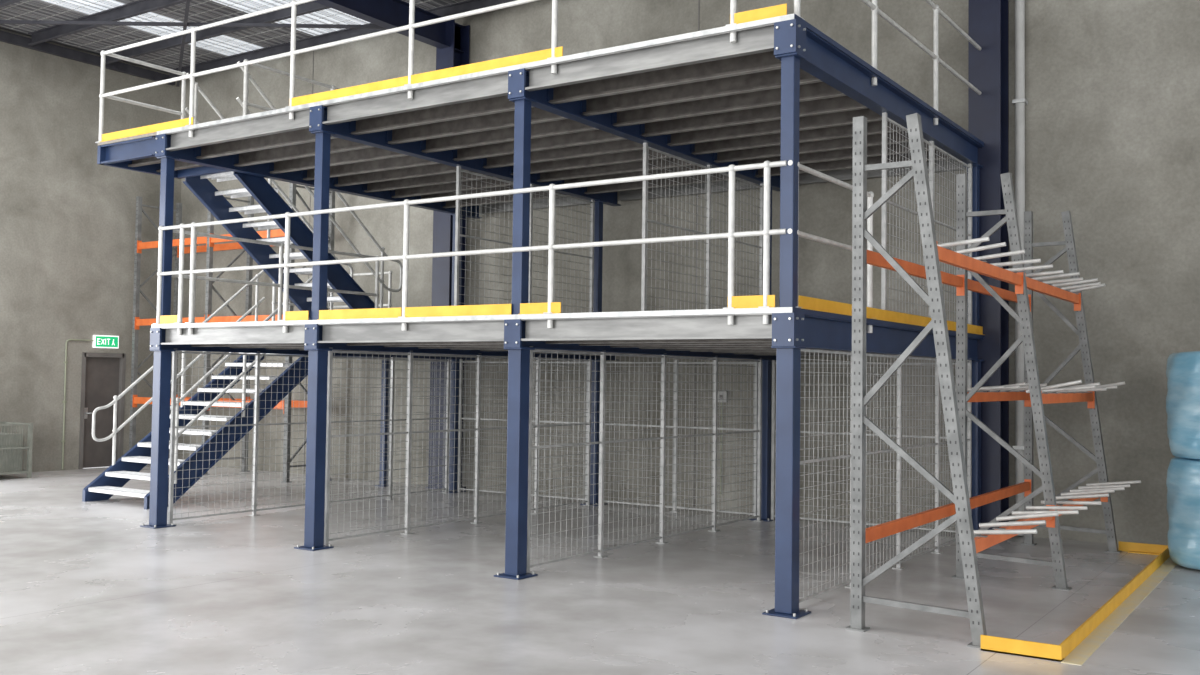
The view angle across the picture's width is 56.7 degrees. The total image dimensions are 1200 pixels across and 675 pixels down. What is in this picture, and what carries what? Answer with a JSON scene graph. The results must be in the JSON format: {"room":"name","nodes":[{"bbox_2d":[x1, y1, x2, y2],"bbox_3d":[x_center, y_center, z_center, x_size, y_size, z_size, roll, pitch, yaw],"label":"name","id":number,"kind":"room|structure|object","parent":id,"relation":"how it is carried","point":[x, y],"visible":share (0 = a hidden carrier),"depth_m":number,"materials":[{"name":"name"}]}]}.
{"room":"warehouse","nodes":[
{"label":"warehouse","id":0,"kind":"room"},
{"bbox_2d":[0,29,181,471],"bbox_3d":[-13.646,-1.844,13.807,0.200,7.850,19.620,-1,-3,34],"label":"wall","id":1,"kind":"structure","parent":0,"point":[67,218],"depth_m":19.78,"materials":[{"name":"concrete"}]},
{"bbox_2d":[61,339,93,468],"bbox_3d":[-9.370,1.185,19.935,0.036,2.316,0.540,-1,-3,34],"label":"conduit","id":2,"kind":"object","parent":1,"relation":"attached to","point":[65,361],"visible":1,"depth_m":19.73,"materials":[{"name":"grey metal"}]},
{"bbox_2d":[79,352,125,468],"bbox_3d":[-9.158,1.333,20.389,0.160,2.100,0.860,-1,-3,34],"label":"door","id":3,"kind":"structure","parent":1,"relation":"in","point":[102,374],"depth_m":20.39,"materials":[{"name":"paint"}]},
{"bbox_2d":[93,335,118,347],"bbox_3d":[-9.058,0.078,20.390,0.067,0.230,0.480,-1,-3,34],"label":"exit sign","id":4,"kind":"object","parent":1,"relation":"attached to","point":[100,341],"visible":1,"depth_m":20.35,"materials":[{"name":"green plastic"}]},
{"bbox_2d":[0,0,463,73],"bbox_3d":[-2.046,-5.627,6.213,28.200,0.050,19.620,-1,-3,34],"label":"ceiling","id":5,"kind":"structure","parent":0,"point":[40,2],"depth_m":18.63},
{"bbox_2d":[0,0,466,68],"bbox_3d":[-5.640,-5.293,15.677,10.703,0.011,7.373,-1,-3,34],"label":"skylight","id":6,"kind":"object","parent":5,"relation":"attached to","point":[27,0],"visible":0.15,"depth_m":18.63,"materials":[{"name":"white plastic"}]},
{"bbox_2d":[0,465,1199,674],"bbox_3d":[-2.117,2.019,5.974,28.200,0.150,19.720,-1,-3,34],"label":"floor","id":7,"kind":"structure","parent":0,"point":[86,589],"depth_m":9.01,"materials":[{"name":"concrete"}]},
{"bbox_2d":[0,421,32,477],"bbox_3d":[-9.904,1.839,18.077,0.850,0.900,0.900,-1,-3,34],"label":"crate","id":8,"kind":"object","parent":7,"relation":"on","point":[12,444],"visible":1,"depth_m":18.09,"materials":[{"name":"grey metal"}]},
{"bbox_2d":[82,270,311,509],"bbox_3d":[-5.552,0.558,15.901,1.441,3.419,2.948,-1,-3,34],"label":"staircase","id":9,"kind":"structure","parent":7,"relation":"on","point":[111,481],"depth_m":15.44,"materials":[{"name":"blue metal"}]},
{"bbox_2d":[129,183,334,482],"bbox_3d":[-6.575,-0.111,19.671,4.340,5.000,0.970,-1,-3,34],"label":"rack","id":10,"kind":"object","parent":7,"relation":"on","point":[210,246],"visible":0.37,"depth_m":19.91,"materials":[{"name":"metal"}]},
{"bbox_2d":[168,350,450,524],"bbox_3d":[-3.617,1.234,14.805,0.100,2.030,4.840,-1,-3,34],"label":"wire mesh fence","id":11,"kind":"object","parent":7,"relation":"on","point":[257,368],"visible":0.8,"depth_m":13.93,"materials":[{"name":"metal"}]},
{"bbox_2d":[276,354,392,486],"bbox_3d":[-3.781,1.187,17.259,2.861,2.300,1.350,-1,-3,34],"label":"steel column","id":12,"kind":"structure","parent":7,"relation":"on","point":[384,382],"depth_m":17.67,"materials":[{"name":"grey metal"}]},
{"bbox_2d":[425,19,469,488],"bbox_3d":[-2.373,-1.311,17.556,0.500,7.350,0.400,-1,-3,34],"label":"steel column","id":13,"kind":"structure","parent":7,"relation":"on","point":[447,57],"depth_m":17.39,"materials":[{"name":"metal"}]},
{"bbox_2d":[0,0,464,86],"bbox_3d":[-3.625,-5.239,7.120,23.840,0.560,19.400,-1,-3,34],"label":"rafters","id":14,"kind":"object","parent":13,"relation":"attached to","point":[385,14],"visible":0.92,"depth_m":17.53,"materials":[{"name":"blue paint"}]},
{"bbox_2d":[0,0,515,78],"bbox_3d":[-1.654,-5.482,6.348,27.700,0.200,17.620,-1,-3,34],"label":"purlins","id":15,"kind":"structure","parent":14,"relation":"on","point":[139,7],"depth_m":18.46,"materials":[{"name":"metal"}]},
{"bbox_2d":[324,350,591,545],"bbox_3d":[-1.470,1.209,13.369,0.100,2.030,4.840,-1,-3,34],"label":"wire mesh fence","id":16,"kind":"object","parent":7,"relation":"on","point":[409,360],"visible":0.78,"depth_m":12.74,"materials":[{"name":"metal"}]},
{"bbox_2d":[457,359,587,502],"bbox_3d":[-1.143,1.326,16.179,2.443,2.010,0.100,-1,-3,34],"label":"wire mesh fence","id":17,"kind":"object","parent":7,"relation":"on","point":[461,365],"visible":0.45,"depth_m":16.39,"materials":[{"name":"metal"}]},
{"bbox_2d":[140,52,983,618],"bbox_3d":[-0.385,0.096,12.687,8.029,4.232,5.330,-1,-3,34],"label":"columns","id":18,"kind":"structure","parent":7,"relation":"on","point":[788,358],"depth_m":9.91,"materials":[{"name":"metal"}]},
{"bbox_2d":[97,14,983,218],"bbox_3d":[-0.732,-2.150,13.244,9.099,0.292,5.660,-1,-3,34],"label":"deck","id":19,"kind":"object","parent":18,"relation":"on","point":[703,98],"visible":0.92,"depth_m":11.64,"materials":[{"name":"metal"}]},
{"bbox_2d":[95,0,981,142],"bbox_3d":[-0.774,-2.803,13.254,9.120,1.256,5.550,-1,-3,34],"label":"safety railing","id":20,"kind":"object","parent":19,"relation":"on","point":[778,10],"visible":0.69,"depth_m":11.44,"materials":[{"name":"metal"}]},
{"bbox_2d":[150,307,983,359],"bbox_3d":[-0.278,0.063,12.840,7.938,0.292,5.660,-1,-3,34],"label":"deck","id":21,"kind":"object","parent":18,"relation":"on","point":[702,332],"visible":0.92,"depth_m":10.32,"materials":[{"name":"metal"}]},
{"bbox_2d":[183,61,402,319],"bbox_3d":[-4.121,-1.709,15.273,1.081,3.339,2.980,-1,-3,34],"label":"staircase","id":22,"kind":"structure","parent":21,"relation":"on","point":[268,198],"depth_m":14.98,"materials":[{"name":"blue metal"}]},
{"bbox_2d":[454,166,594,312],"bbox_3d":[-0.896,-1.003,14.265,0.100,1.930,2.920,-1,-3,34],"label":"wire mesh fence","id":23,"kind":"object","parent":21,"relation":"on","point":[459,170],"visible":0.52,"depth_m":14.24,"materials":[{"name":"metal"}]},
{"bbox_2d":[153,160,983,334],"bbox_3d":[-1.474,-0.578,13.594,10.735,1.256,5.505,-1,-3,34],"label":"safety railing","id":24,"kind":"object","parent":21,"relation":"on","point":[766,300],"visible":0.77,"depth_m":10.18,"materials":[{"name":"metal"}]},
{"bbox_2d":[641,143,763,310],"bbox_3d":[1.251,-1.028,12.829,0.100,1.930,2.920,-1,-3,34],"label":"wire mesh fence","id":25,"kind":"object","parent":21,"relation":"on","point":[645,220],"visible":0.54,"depth_m":12.54,"materials":[{"name":"metal"}]},
{"bbox_2d":[881,112,971,324],"bbox_3d":[3.397,-1.053,11.393,0.100,1.930,2.920,-1,-3,34],"label":"wire mesh fence","id":26,"kind":"object","parent":21,"relation":"on","point":[932,147],"visible":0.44,"depth_m":10.93,"materials":[{"name":"metal"}]},
{"bbox_2d":[527,346,762,573],"bbox_3d":[0.677,1.183,11.933,0.100,2.030,4.840,-1,-3,34],"label":"wire mesh fence","id":27,"kind":"object","parent":7,"relation":"on","point":[603,361],"visible":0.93,"depth_m":11.68,"materials":[{"name":"metal"}]},
{"bbox_2d":[604,360,757,515],"bbox_3d":[1.004,1.301,14.743,2.443,2.010,0.100,-1,-3,34],"label":"wire mesh fence","id":28,"kind":"object","parent":7,"relation":"on","point":[675,440],"visible":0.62,"depth_m":14.69,"materials":[{"name":"metal"}]},
{"bbox_2d":[771,360,954,531],"bbox_3d":[3.151,1.276,13.307,2.443,2.010,0.100,-1,-3,34],"label":"wire mesh fence","id":29,"kind":"object","parent":7,"relation":"on","point":[773,431],"visible":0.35,"depth_m":13.53,"materials":[{"name":"metal"}]},
{"bbox_2d":[799,349,971,609],"bbox_3d":[2.824,1.158,10.497,0.100,2.030,4.840,-1,-3,34],"label":"wire mesh fence","id":30,"kind":"object","parent":7,"relation":"on","point":[899,385],"visible":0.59,"depth_m":10.47,"materials":[{"name":"metal"}]},
{"bbox_2d":[968,0,1008,529],"bbox_3d":[4.526,-1.392,12.942,0.500,7.350,0.400,-1,-3,34],"label":"steel column","id":31,"kind":"structure","parent":7,"relation":"on","point":[988,20],"depth_m":12.79,"materials":[{"name":"blue metal"}]},
{"bbox_2d":[845,113,1140,648],"bbox_3d":[3.694,0.333,9.795,1.289,3.650,5.260,-1,-3,34],"label":"storage rack","id":32,"kind":"object","parent":7,"relation":"on","point":[969,542],"visible":1,"depth_m":8.76,"materials":[{"name":"metal"}]},
{"bbox_2d":[981,541,1176,664],"bbox_3d":[4.258,2.101,9.368,0.620,0.100,5.450,-1,-3,34],"label":"kerb","id":33,"kind":"object","parent":7,"relation":"on","point":[1085,640],"visible":0.87,"depth_m":8.01,"materials":[{"name":"yellow paint"}]},
{"bbox_2d":[1166,457,1199,569],"bbox_3d":[6.133,1.688,10.685,1.232,1.030,1.233,-1,-3,34],"label":"roll","id":34,"kind":"object","parent":7,"relation":"on","point":[1183,474],"visible":0.97,"depth_m":10.57,"materials":[{"name":"blue plastic"}]},
{"bbox_2d":[1166,351,1199,458],"bbox_3d":[6.143,0.600,10.727,1.228,1.128,1.225,-1,-3,34],"label":"roll","id":35,"kind":"object","parent":34,"relation":"on","point":[1182,368],"visible":1,"depth_m":10.60,"materials":[{"name":"blue plastic"}]},
{"bbox_2d":[177,0,1199,544],"bbox_3d":[3.429,-1.615,14.059,27.900,7.850,0.200,-1,-3,34],"label":"wall","id":36,"kind":"structure","parent":0,"point":[1112,87],"depth_m":14.10,"materials":[{"name":"concrete"}]},
{"bbox_2d":[304,0,699,507],"bbox_3d":[1.417,-1.446,15.274,15.818,7.550,0.005,-1,-3,34],"label":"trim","id":37,"kind":"structure","parent":36,"relation":"attached to","point":[698,0],"depth_m":15.32,"materials":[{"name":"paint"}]},
{"bbox_2d":[718,391,727,494],"bbox_3d":[1.635,1.422,14.966,0.150,1.400,0.060,-1,-3,34],"label":"power outlet","id":38,"kind":"object","parent":36,"relation":"attached to","point":[725,393],"visible":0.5,"depth_m":14.96,"materials":[{"name":"white plastic"}]},
{"bbox_2d":[1012,0,1027,535],"bbox_3d":[4.862,-1.400,12.870,0.140,7.330,0.155,-1,-3,34],"label":"downpipe","id":39,"kind":"object","parent":36,"relation":"attached to","point":[1019,101],"visible":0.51,"depth_m":12.84,"materials":[{"name":"white plastic"}]}
]}

